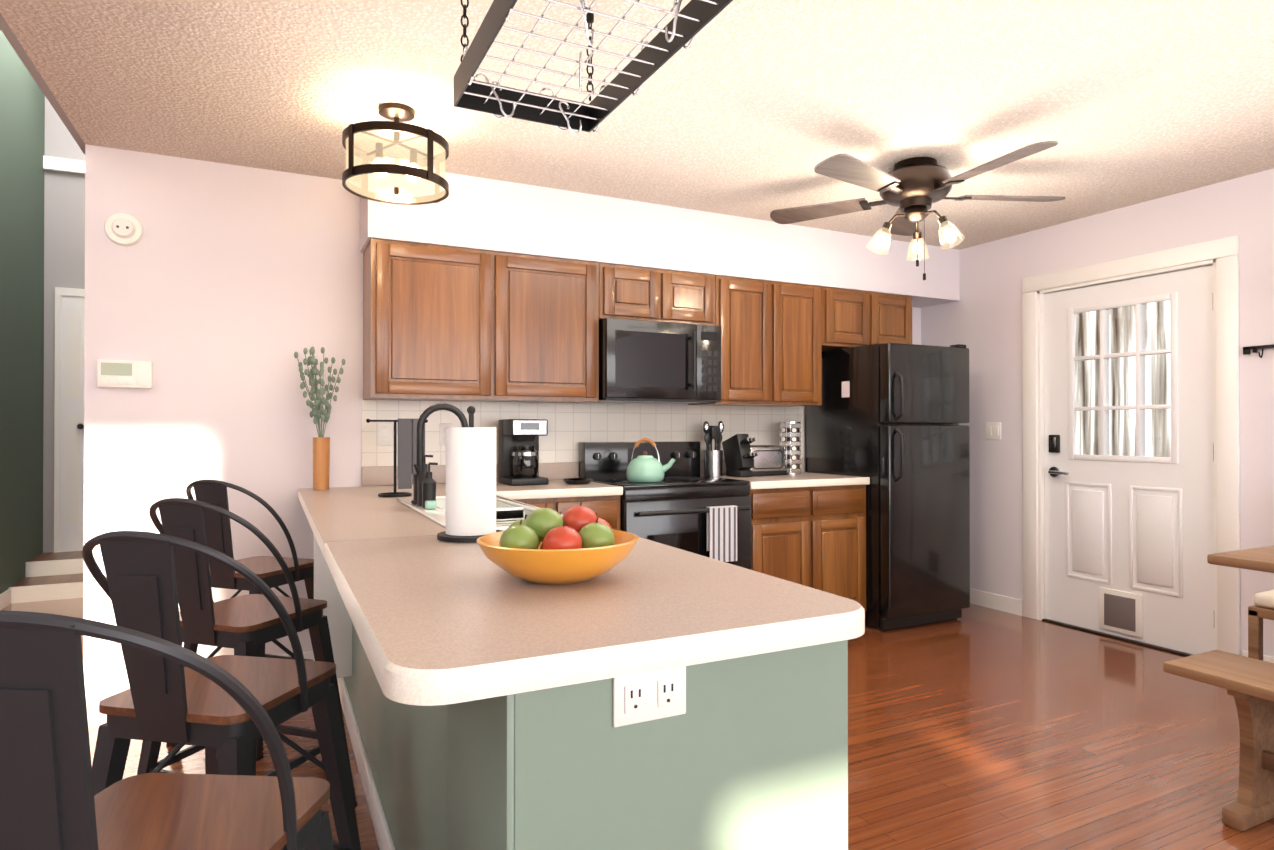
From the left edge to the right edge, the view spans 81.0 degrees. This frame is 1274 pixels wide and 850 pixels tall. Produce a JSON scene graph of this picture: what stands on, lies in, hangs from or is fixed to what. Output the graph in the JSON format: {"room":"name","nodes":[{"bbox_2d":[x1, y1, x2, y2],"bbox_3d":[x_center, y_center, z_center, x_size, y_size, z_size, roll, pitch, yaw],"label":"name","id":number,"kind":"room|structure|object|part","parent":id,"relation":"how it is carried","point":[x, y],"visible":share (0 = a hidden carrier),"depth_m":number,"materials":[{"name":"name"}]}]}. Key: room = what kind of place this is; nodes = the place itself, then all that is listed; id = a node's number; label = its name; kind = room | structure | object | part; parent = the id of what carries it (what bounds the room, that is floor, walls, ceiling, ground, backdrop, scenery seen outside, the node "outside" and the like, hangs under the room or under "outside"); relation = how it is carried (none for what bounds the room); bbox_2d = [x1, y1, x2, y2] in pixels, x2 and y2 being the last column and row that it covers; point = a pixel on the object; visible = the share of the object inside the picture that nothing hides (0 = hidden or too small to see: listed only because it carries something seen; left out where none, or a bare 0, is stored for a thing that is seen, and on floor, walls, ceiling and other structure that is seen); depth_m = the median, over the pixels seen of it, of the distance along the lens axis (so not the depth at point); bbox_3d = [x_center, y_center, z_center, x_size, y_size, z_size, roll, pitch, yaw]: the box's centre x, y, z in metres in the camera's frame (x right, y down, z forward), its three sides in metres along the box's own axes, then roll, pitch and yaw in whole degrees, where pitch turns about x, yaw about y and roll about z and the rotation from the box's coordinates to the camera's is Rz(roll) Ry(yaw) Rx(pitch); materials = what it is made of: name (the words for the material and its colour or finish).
{"room":"kitchen","nodes":[
{"label":"kitchen","id":0,"kind":"room"},
{"bbox_2d":[0,29,44,593],"bbox_3d":[-4.371,-1.122,5.103,0.120,4.700,1.750,0,0,-26],"label":"wall","id":1,"kind":"structure","parent":0,"point":[22,126],"depth_m":5.36,"materials":[{"name":"green paint"}]},
{"bbox_2d":[0,589,10,609],"bbox_3d":[-4.119,1.176,4.730,0.012,0.100,0.880,0,0,-26],"label":"baseboard","id":2,"kind":"structure","parent":1,"relation":"attached to","point":[5,597],"depth_m":5.03,"materials":[{"name":"white wood"}]},
{"bbox_2d":[0,13,84,153],"bbox_3d":[-0.836,-2.378,0.024,0.030,2.240,7.600,0,0,-26],"label":"wall","id":3,"kind":"structure","parent":0,"point":[10,36],"depth_m":2.68,"materials":[{"name":"grey"}]},
{"bbox_2d":[8,551,83,603],"bbox_3d":[-4.167,1.121,5.682,0.770,0.220,0.870,0,0,-26],"label":"steps","id":4,"kind":"structure","parent":0,"point":[54,576],"depth_m":5.40,"materials":[{"name":"brown wood"}]},
{"bbox_2d":[43,96,84,552],"bbox_3d":[-5.572,-1.119,5.546,3.620,4.700,0.190,0,0,-26],"label":"wall","id":5,"kind":"structure","parent":0,"point":[64,330],"depth_m":5.96,"materials":[{"name":"grey paint"}]},
{"bbox_2d":[83,144,920,678],"bbox_3d":[-0.129,-0.055,4.516,5.230,2.560,0.150,0,0,-26],"label":"wall","id":6,"kind":"structure","parent":0,"point":[219,294],"depth_m":3.52,"materials":[{"name":"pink paint"}]},
{"bbox_2d":[104,213,143,245],"bbox_3d":[-2.300,-0.881,3.337,0.150,0.150,0.046,0,0,-26],"label":"smoke detector","id":7,"kind":"object","parent":6,"relation":"attached to","point":[124,229],"visible":1,"depth_m":3.33,"materials":[{"name":"white plastic"}]},
{"bbox_2d":[97,359,152,388],"bbox_3d":[-2.296,-0.229,3.344,0.205,0.125,0.032,0,0,-26],"label":"thermostat","id":8,"kind":"object","parent":6,"relation":"attached to","point":[124,374],"visible":1,"depth_m":3.33,"materials":[{"name":"white plastic"}]},
{"bbox_2d":[84,651,312,701],"bbox_3d":[-1.959,1.170,3.515,1.092,0.100,0.012,0,0,-26],"label":"baseboard","id":9,"kind":"structure","parent":6,"relation":"attached to","point":[99,688],"depth_m":3.31,"materials":[{"name":"white"}]},
{"bbox_2d":[378,423,392,445],"bbox_3d":[-1.297,0.049,3.842,0.072,0.115,0.008,0,0,-26],"label":"electrical outlet","id":10,"kind":"object","parent":6,"relation":"attached to","point":[385,434],"visible":1,"depth_m":3.84,"materials":[{"name":"white plastic"}]},
{"bbox_2d":[439,424,452,444],"bbox_3d":[-1.019,0.050,3.979,0.072,0.115,0.008,0,0,-26],"label":"electrical outlet","id":11,"kind":"object","parent":6,"relation":"attached to","point":[442,434],"visible":0.5,"depth_m":3.97,"materials":[{"name":"white plastic"}]},
{"bbox_2d":[362,238,601,405],"bbox_3d":[-0.797,-0.503,3.904,1.168,0.750,0.342,0,0,-26],"label":"upper cabinet","id":12,"kind":"object","parent":6,"relation":"attached to","point":[441,323],"depth_m":3.73,"materials":[{"name":"wood"}]},
{"bbox_2d":[362,458,803,485],"bbox_3d":[-0.138,0.264,4.415,2.817,0.099,0.018,0,0,-26],"label":"backsplash","id":13,"kind":"structure","parent":6,"relation":"attached to","point":[371,475],"depth_m":4.21,"materials":[{"name":"white tile"}]},
{"bbox_2d":[602,263,721,329],"bbox_3d":[0.060,-0.726,4.329,0.736,0.300,0.342,0,0,-26],"label":"upper cabinet","id":14,"kind":"object","parent":6,"relation":"attached to","point":[628,292],"depth_m":4.19,"materials":[{"name":"wood"}]},
{"bbox_2d":[594,318,720,403],"bbox_3d":[0.085,-0.352,4.279,0.722,0.439,0.444,0,0,-26],"label":"microwave","id":15,"kind":"object","parent":14,"relation":"attached to","point":[653,362],"visible":1,"depth_m":4.10,"materials":[{"name":"black metal"}]},
{"bbox_2d":[686,276,825,409],"bbox_3d":[0.745,-0.499,4.667,0.786,0.750,0.342,0,0,-26],"label":"upper cabinet","id":16,"kind":"object","parent":6,"relation":"attached to","point":[773,334],"depth_m":4.52,"materials":[{"name":"wood"}]},
{"bbox_2d":[826,287,911,350],"bbox_3d":[1.450,-0.687,5.016,0.778,0.370,0.342,0,0,-26],"label":"upper cabinet","id":17,"kind":"object","parent":6,"relation":"attached to","point":[854,318],"depth_m":4.85,"materials":[{"name":"wood"}]},
{"bbox_2d":[0,0,1273,249],"bbox_3d":[1.544,-1.312,1.195,5.280,0.120,7.600,0,0,-26],"label":"ceiling","id":18,"kind":"structure","parent":0,"point":[754,108],"depth_m":2.80,"materials":[{"name":"white paint"}]},
{"bbox_2d":[342,102,448,204],"bbox_3d":[-0.948,-1.076,2.940,0.400,0.332,0.400,0,0,-26],"label":"pendant light","id":19,"kind":"object","parent":18,"relation":"attached to","point":[396,115],"visible":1,"depth_m":2.90,"materials":[{"name":"brown metal"}]},
{"bbox_2d":[454,0,732,133],"bbox_3d":[-0.133,-1.051,1.817,0.427,0.395,0.904,0,0,-26],"label":"pot rack","id":20,"kind":"object","parent":18,"relation":"hanging from","point":[690,20],"visible":1,"depth_m":1.97,"materials":[{"name":"black metal"}]},
{"bbox_2d":[770,141,1064,279],"bbox_3d":[1.329,-0.962,3.492,1.382,0.554,1.350,0,0,-26],"label":"ceiling fan","id":21,"kind":"object","parent":18,"relation":"hanging from","point":[913,189],"visible":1,"depth_m":3.44,"materials":[{"name":"brown metal"}]},
{"bbox_2d":[2,598,1273,849],"bbox_3d":[-1.208,1.246,2.777,9.000,0.060,13.100,0,0,-26],"label":"floor","id":22,"kind":"structure","parent":0,"point":[974,726],"depth_m":2.83,"materials":[{"name":"brown wood"}]},
{"bbox_2d":[0,610,333,849],"bbox_3d":[-0.640,0.699,0.987,0.440,1.014,0.460,0,0,4],"label":"stool","id":23,"kind":"object","parent":22,"relation":"on","point":[49,800],"visible":1,"depth_m":0.81,"materials":[{"name":"grey metal"}]},
{"bbox_2d":[82,531,360,849],"bbox_3d":[-0.880,0.703,1.583,0.440,1.014,0.460,0,0,12],"label":"stool","id":24,"kind":"object","parent":22,"relation":"on","point":[163,699],"visible":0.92,"depth_m":1.44,"materials":[{"name":"grey metal"}]},
{"bbox_2d":[166,479,313,760],"bbox_3d":[-1.515,0.710,2.966,0.440,1.014,0.460,0,0,19],"label":"stool","id":25,"kind":"object","parent":22,"relation":"on","point":[267,570],"visible":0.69,"depth_m":2.81,"materials":[{"name":"grey metal"}]},
{"bbox_2d":[137,498,356,806],"bbox_3d":[-1.174,0.706,2.231,0.440,1.014,0.460,0,0,19],"label":"stool","id":26,"kind":"object","parent":22,"relation":"on","point":[246,625],"visible":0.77,"depth_m":2.09,"materials":[{"name":"grey metal"}]},
{"bbox_2d":[350,630,361,780],"bbox_3d":[-0.734,0.783,2.838,0.603,0.866,0.515,0,0,-26],"label":"base cabinet","id":27,"kind":"object","parent":22,"relation":"on","point":[355,650],"depth_m":2.79,"materials":[{"name":"wood"}]},
{"bbox_2d":[362,658,385,849],"bbox_3d":[-0.498,0.781,2.361,0.603,0.866,0.550,0,0,-26],"label":"base cabinet","id":28,"kind":"object","parent":22,"relation":"on","point":[373,712],"depth_m":2.31,"materials":[{"name":"wood"}]},
{"bbox_2d":[386,714,421,849],"bbox_3d":[-0.254,0.778,1.868,0.603,0.866,0.550,0,0,-26],"label":"base cabinet","id":29,"kind":"object","parent":22,"relation":"on","point":[404,734],"depth_m":1.84,"materials":[{"name":"wood"}]},
{"bbox_2d":[522,494,573,513],"bbox_3d":[-0.657,0.788,3.816,0.427,0.868,0.613,0,0,-26],"label":"base cabinet","id":30,"kind":"object","parent":22,"relation":"on","point":[563,502],"depth_m":3.61,"materials":[{"name":"wood"}]},
{"bbox_2d":[574,490,622,529],"bbox_3d":[-0.401,0.788,3.942,0.426,0.868,0.613,0,0,-26],"label":"base cabinet","id":31,"kind":"object","parent":22,"relation":"on","point":[607,506],"depth_m":3.72,"materials":[{"name":"wood"}]},
{"bbox_2d":[496,478,621,497],"bbox_3d":[-0.520,0.332,3.877,0.700,0.040,0.603,0,0,-26],"label":"countertop","id":32,"kind":"structure","parent":31,"relation":"on","point":[556,485],"depth_m":3.69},
{"bbox_2d":[498,419,548,485],"bbox_3d":[-0.599,0.141,3.943,0.200,0.340,0.270,0,0,-26],"label":"coffee maker","id":33,"kind":"object","parent":32,"relation":"on","point":[518,452],"visible":1,"depth_m":3.87,"materials":[{"name":"black plastic"}]},
{"bbox_2d":[562,478,593,483],"bbox_3d":[-0.313,0.299,3.950,0.170,0.024,0.170,0,0,-26],"label":"glass dish","id":34,"kind":"object","parent":32,"relation":"on","point":[577,480],"visible":0.96,"depth_m":3.90,"materials":[{"name":"black glass"}]},
{"bbox_2d":[418,642,847,849],"bbox_3d":[-0.019,0.776,1.378,0.615,0.866,0.536,0,0,-26],"label":"base cabinet","id":35,"kind":"object","parent":22,"relation":"on","point":[646,694],"depth_m":1.14,"materials":[{"name":"paint"}]},
{"bbox_2d":[298,482,865,717],"bbox_3d":[-0.627,0.325,2.433,0.774,0.042,3.098,0,0,-26],"label":"countertop","id":36,"kind":"structure","parent":35,"relation":"on","point":[437,624],"depth_m":1.20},
{"bbox_2d":[294,346,345,489],"bbox_3d":[-1.503,-0.034,3.531,0.224,0.685,0.140,0,0,-26],"label":"vase","id":37,"kind":"object","parent":36,"relation":"on","point":[321,457],"visible":1,"depth_m":3.53,"materials":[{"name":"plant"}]},
{"bbox_2d":[366,418,427,496],"bbox_3d":[-1.036,0.139,3.225,0.258,0.334,0.142,0,0,-26],"label":"towel stand","id":38,"kind":"object","parent":36,"relation":"on","point":[407,443],"visible":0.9,"depth_m":3.23,"materials":[{"name":"black metal"}]},
{"bbox_2d":[417,459,437,508],"bbox_3d":[-0.727,0.212,2.632,0.055,0.159,0.094,0,0,-26],"label":"soap bottle","id":39,"kind":"object","parent":36,"relation":"on","point":[426,484],"depth_m":2.64,"materials":[{"name":"black plastic"}]},
{"bbox_2d":[410,402,469,501],"bbox_3d":[-0.735,0.105,2.817,0.228,0.378,0.103,0,0,-26],"label":"faucet","id":40,"kind":"object","parent":36,"relation":"on","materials":[{"name":"black metal"}]},
{"bbox_2d":[437,406,500,542],"bbox_3d":[-0.443,0.124,1.990,0.176,0.352,0.176,0,0,-26],"label":"paper towel holder","id":41,"kind":"object","parent":36,"relation":"on","point":[471,483],"visible":0.94,"depth_m":1.93,"materials":[{"name":"black"}]},
{"bbox_2d":[394,494,563,529],"bbox_3d":[-0.567,0.401,2.641,0.397,0.216,1.080,0,0,-26],"label":"sink","id":42,"kind":"object","parent":36,"relation":"in","point":[508,510],"depth_m":2.68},
{"bbox_2d":[477,501,638,584],"bbox_3d":[-0.152,0.225,1.447,0.312,0.146,0.312,0,0,-26],"label":"fruit bowl","id":43,"kind":"object","parent":36,"relation":"on","point":[572,545],"visible":1,"depth_m":1.36,"materials":[{"name":"orange"}]},
{"bbox_2d":[579,441,750,569],"bbox_3d":[0.159,0.661,4.167,0.764,1.125,0.702,0,0,-26],"label":"range","id":44,"kind":"object","parent":22,"relation":"on","point":[684,505],"visible":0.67,"depth_m":3.95,"materials":[{"name":"black metal"}]},
{"bbox_2d":[626,438,674,481],"bbox_3d":[0.059,0.186,4.022,0.238,0.235,0.208,0,0,-26],"label":"kettle","id":45,"kind":"object","parent":44,"relation":"on","point":[645,467],"visible":1,"depth_m":3.95,"materials":[{"name":"green"}]},
{"bbox_2d":[749,482,825,589],"bbox_3d":[0.711,0.791,4.492,0.503,0.868,0.613,0,0,-26],"label":"base cabinet","id":46,"kind":"object","parent":22,"relation":"on","point":[788,523],"depth_m":4.24,"materials":[{"name":"wood"}]},
{"bbox_2d":[700,470,869,485],"bbox_3d":[0.876,0.335,4.567,0.864,0.040,0.603,0,0,-26],"label":"countertop","id":47,"kind":"structure","parent":46,"relation":"on","point":[805,478],"depth_m":4.38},
{"bbox_2d":[703,421,723,476],"bbox_3d":[0.466,0.144,4.542,0.143,0.339,0.116,0,0,-26],"label":"utensil crock","id":48,"kind":"object","parent":47,"relation":"on","point":[713,463],"visible":1,"depth_m":4.50,"materials":[{"name":"silver metal"}]},
{"bbox_2d":[722,434,757,476],"bbox_3d":[0.629,0.183,4.530,0.084,0.261,0.292,0,0,-26],"label":"knife block","id":49,"kind":"object","parent":47,"relation":"on","point":[739,455],"visible":0.98,"depth_m":4.49,"materials":[{"name":"black"}]},
{"bbox_2d":[748,445,786,475],"bbox_3d":[0.778,0.221,4.696,0.296,0.186,0.178,0,0,-26],"label":"toaster","id":50,"kind":"object","parent":47,"relation":"on","point":[768,460],"visible":0.75,"depth_m":4.62,"materials":[{"name":"silver metal"}]},
{"bbox_2d":[779,422,800,474],"bbox_3d":[0.985,0.148,4.788,0.139,0.335,0.138,0,0,-26],"label":"pod carousel","id":51,"kind":"object","parent":47,"relation":"on","point":[786,430],"visible":0.75,"depth_m":4.74,"materials":[{"name":"silver metal"}]},
{"bbox_2d":[826,482,869,597],"bbox_3d":[1.035,0.792,4.652,0.502,0.868,0.613,0,0,-26],"label":"base cabinet","id":52,"kind":"object","parent":22,"relation":"on","point":[845,501],"depth_m":4.42,"materials":[{"name":"wood"}]},
{"bbox_2d":[805,343,969,630],"bbox_3d":[1.622,0.363,4.816,0.682,1.728,0.821,0,0,-26],"label":"fridge","id":53,"kind":"object","parent":22,"relation":"on","point":[887,418],"visible":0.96,"depth_m":4.51,"materials":[{"name":"black metal"}]},
{"bbox_2d":[1163,650,1273,830],"bbox_3d":[2.275,0.985,1.589,0.310,0.450,1.980,0,0,-26],"label":"bench","id":54,"kind":"object","parent":22,"relation":"on","point":[1247,683],"visible":1,"depth_m":2.28,"materials":[{"name":"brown wood"}]},
{"bbox_2d":[1207,546,1273,572],"bbox_3d":[2.817,0.831,1.835,0.740,0.760,2.140,0,0,-26],"label":"dining table","id":55,"kind":"object","parent":22,"relation":"on","point":[1259,559],"visible":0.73,"depth_m":2.58,"materials":[{"name":"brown wood"}]},
{"bbox_2d":[1248,590,1273,660],"bbox_3d":[2.930,0.753,3.096,0.460,0.930,0.460,0,0,-26],"label":"dining chair","id":56,"kind":"object","parent":22,"relation":"on","point":[1260,609],"visible":0.67,"depth_m":3.17,"materials":[{"name":"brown wood"}]},
{"bbox_2d":[360,161,959,307],"bbox_3d":[0.426,-1.056,4.520,3.935,0.358,0.345,0,0,-26],"label":"soffit","id":57,"kind":"structure","parent":0,"point":[476,213],"depth_m":4.14,"materials":[{"name":"white paint"}]},
{"bbox_2d":[921,168,1273,656],"bbox_3d":[3.790,-0.066,2.299,0.168,2.560,7.600,0,0,-26],"label":"wall","id":58,"kind":"structure","parent":0,"point":[992,319],"depth_m":4.29,"materials":[{"name":"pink paint"}]},
{"bbox_2d":[986,422,1000,439],"bbox_3d":[2.382,0.040,4.985,0.010,0.115,0.115,0,0,-26],"label":"switch plate","id":59,"kind":"object","parent":58,"relation":"attached to","point":[993,430],"visible":1,"depth_m":4.98,"materials":[{"name":"white plastic"}]},
{"bbox_2d":[970,588,1022,615],"bbox_3d":[2.292,1.179,5.160,0.012,0.100,0.830,0,0,-26],"label":"baseboard","id":60,"kind":"structure","parent":58,"relation":"attached to","point":[977,597],"depth_m":4.95,"materials":[{"name":"white wood"}]},
{"bbox_2d":[1042,265,1213,656],"bbox_3d":[2.773,0.199,4.261,0.111,2.050,0.958,0,0,-26],"label":"entry door","id":61,"kind":"structure","parent":58,"relation":"in","point":[1129,544],"depth_m":4.19,"materials":[{"name":"white wood"}]},
{"bbox_3d":[2.809,0.140,4.283,0.168,2.168,1.186,0,0,-26],"label":"trim door casing","id":62,"kind":"part","parent":58,"relation":"part of","materials":[{"name":"white wood"}]},
{"bbox_2d":[1242,650,1273,662],"bbox_3d":[4.167,1.159,1.368,0.012,0.100,5.210,0,0,-26],"label":"baseboard","id":63,"kind":"structure","parent":58,"relation":"attached to","point":[1244,653],"depth_m":3.62,"materials":[{"name":"white wood"}]},
{"bbox_2d":[1243,344,1273,357],"bbox_3d":[3.077,-0.372,3.538,0.048,0.095,0.350,0,0,-26],"label":"hook rail","id":64,"kind":"object","parent":58,"relation":"attached to","point":[1246,350],"visible":1,"depth_m":3.65,"materials":[{"name":"black metal"}]},
{"label":"outside","id":65,"kind":"structure","parent":0,"visible":0},
{"bbox_2d":[1074,300,1170,456],"bbox_3d":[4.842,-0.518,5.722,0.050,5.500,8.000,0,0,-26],"label":"window","id":66,"kind":"structure","parent":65,"point":[1120,335],"depth_m":6.66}
]}

